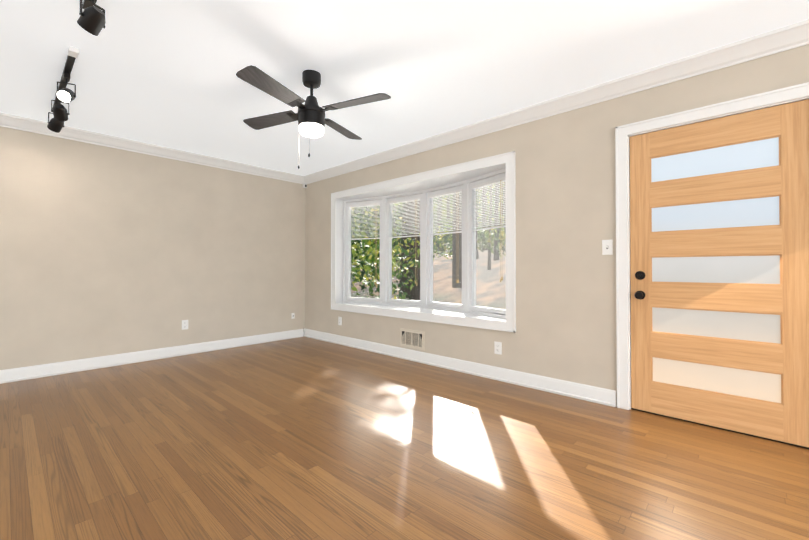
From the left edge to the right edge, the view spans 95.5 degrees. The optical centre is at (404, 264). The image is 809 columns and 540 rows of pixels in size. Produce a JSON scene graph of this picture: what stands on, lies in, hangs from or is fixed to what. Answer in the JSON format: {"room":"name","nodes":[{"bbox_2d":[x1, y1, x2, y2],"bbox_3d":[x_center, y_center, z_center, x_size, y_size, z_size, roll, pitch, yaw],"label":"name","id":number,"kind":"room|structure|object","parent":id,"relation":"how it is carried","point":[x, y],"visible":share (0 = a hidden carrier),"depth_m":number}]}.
{"room":"empty living room","nodes":[
{"label":"empty living room","id":0,"kind":"room"},
{"bbox_2d":[0,126,304,369],"bbox_3d":[-4.308,-0.152,2.820,0.150,2.460,8.300,-1,-1,43],"label":"wall","id":1,"kind":"structure","parent":0,"point":[105,251],"depth_m":4.10},
{"bbox_2d":[0,329,303,383],"bbox_3d":[-4.234,1.018,2.761,0.024,0.120,7.970,-1,-1,43],"label":"baseboard","id":2,"kind":"structure","parent":1,"relation":"attached to","point":[51,369],"depth_m":4.08},
{"bbox_2d":[0,112,303,182],"bbox_3d":[-4.216,-1.330,2.753,0.092,0.105,7.770,-1,-1,43],"label":"crown molding","id":3,"kind":"structure","parent":1,"relation":"attached to","point":[6,120],"depth_m":4.09},
{"bbox_2d":[182,320,187,329],"bbox_3d":[-2.671,0.729,4.472,0.009,0.116,0.072,-1,-1,43],"label":"electrical outlet","id":4,"kind":"object","parent":1,"relation":"attached to","point":[184,324],"visible":1,"depth_m":4.46},
{"bbox_2d":[0,337,808,539],"bbox_3d":[-0.942,1.108,-0.291,9.300,0.120,8.300,-1,-1,43],"label":"floor","id":5,"kind":"structure","parent":0,"point":[303,438],"depth_m":2.01},
{"bbox_2d":[0,0,808,175],"bbox_3d":[-0.942,-1.472,-0.266,9.300,0.120,8.300,-1,-1,43],"label":"ceiling","id":6,"kind":"structure","parent":0,"point":[160,72],"depth_m":2.46},
{"bbox_2d":[47,46,78,132],"bbox_3d":[-2.613,-1.265,2.804,1.380,0.234,0.113,-1,-1,43],"label":"track spotlight","id":7,"kind":"object","parent":6,"relation":"attached to","point":[63,94],"visible":1,"depth_m":2.64},
{"bbox_2d":[77,0,105,35],"bbox_3d":[-1.238,-1.277,1.536,1.280,0.236,0.124,-1,-1,43],"label":"track spotlight","id":8,"kind":"object","parent":6,"relation":"attached to","point":[91,20],"visible":1,"depth_m":1.81},
{"bbox_2d":[236,65,390,168],"bbox_3d":[-0.674,-1.038,2.664,0.952,0.691,0.952,0,-1,-21],"label":"ceiling fan","id":9,"kind":"object","parent":6,"relation":"hanging from","point":[310,118],"visible":1,"depth_m":2.58},
{"bbox_2d":[305,44,808,406],"bbox_3d":[1.825,-0.153,2.727,9.000,2.460,0.170,-1,-1,43],"label":"wall","id":10,"kind":"structure","parent":0,"point":[565,162],"depth_m":3.11},
{"bbox_2d":[338,317,341,324],"bbox_3d":[-0.899,0.780,5.104,0.072,0.116,0.009,-1,-1,43],"label":"outlet","id":11,"kind":"object","parent":10,"relation":"attached to","point":[339,320],"visible":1,"depth_m":5.10},
{"bbox_2d":[400,328,424,350],"bbox_3d":[0.086,0.846,4.195,0.370,0.210,0.012,-1,-1,43],"label":"air vent","id":12,"kind":"object","parent":10,"relation":"in","point":[410,338],"visible":1,"depth_m":4.19},
{"bbox_2d":[331,151,515,332],"bbox_3d":[0.147,-0.201,4.464,2.780,1.650,0.509,-1,-1,43],"label":"bay window","id":13,"kind":"structure","parent":10,"relation":"in","point":[426,192],"depth_m":4.37},
{"bbox_2d":[304,328,615,406],"bbox_3d":[0.037,1.032,4.229,4.260,0.120,0.024,-1,-1,43],"label":"baseboard","id":14,"kind":"structure","parent":10,"relation":"attached to","point":[599,395],"depth_m":3.54},
{"bbox_2d":[494,341,501,354],"bbox_3d":[0.881,0.784,3.465,0.072,0.116,0.009,-1,-1,43],"label":"outlet","id":15,"kind":"object","parent":10,"relation":"attached to","point":[497,347],"visible":1,"depth_m":3.46},
{"bbox_2d":[300,19,808,183],"bbox_3d":[1.736,-1.331,2.642,9.000,0.105,0.092,-1,-1,43],"label":"crown molding","id":16,"kind":"structure","parent":10,"relation":"attached to","point":[788,37],"depth_m":2.79},
{"bbox_2d":[602,239,612,254],"bbox_3d":[1.566,-0.137,2.838,0.072,0.116,0.017,-1,-1,43],"label":"light switch","id":17,"kind":"object","parent":10,"relation":"attached to","point":[607,247],"visible":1,"depth_m":2.84},
{"bbox_2d":[615,82,808,409],"bbox_3d":[2.045,0.012,2.456,1.090,2.125,0.128,-1,-1,43],"label":"door frame","id":18,"kind":"structure","parent":10,"relation":"attached to","point":[768,99],"depth_m":2.74},
{"bbox_2d":[630,99,808,448],"bbox_3d":[2.022,0.055,2.423,0.929,2.037,0.113,-1,-1,43],"label":"door","id":19,"kind":"structure","parent":10,"relation":"in","point":[719,241],"depth_m":2.39},
{"label":"outside","id":20,"kind":"structure","parent":0,"visible":0},
{"bbox_2d":[351,241,505,309],"bbox_3d":[9.434,0.038,32.405,70.000,3.470,53.850,-1,-1,43],"label":"ground","id":21,"kind":"structure","parent":20,"point":[495,293],"depth_m":11.07},
{"bbox_2d":[360,182,505,300],"bbox_3d":[2.331,-8.703,21.415,20.003,20.083,25.052,-1,-1,43],"label":"trees","id":22,"kind":"object","parent":21,"relation":"on","point":[414,292],"depth_m":10.17},
{"bbox_2d":[351,182,505,299],"bbox_3d":[2.391,-9.184,21.285,22.611,20.657,27.299,-1,-1,43],"label":"foliage","id":23,"kind":"object","parent":22,"relation":"attached to","point":[365,262],"depth_m":8.16},
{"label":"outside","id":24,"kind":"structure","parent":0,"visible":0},
{"bbox_2d":[354,183,499,246],"bbox_3d":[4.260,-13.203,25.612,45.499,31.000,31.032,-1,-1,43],"label":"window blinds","id":25,"kind":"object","parent":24,"point":[446,213],"depth_m":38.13}
]}

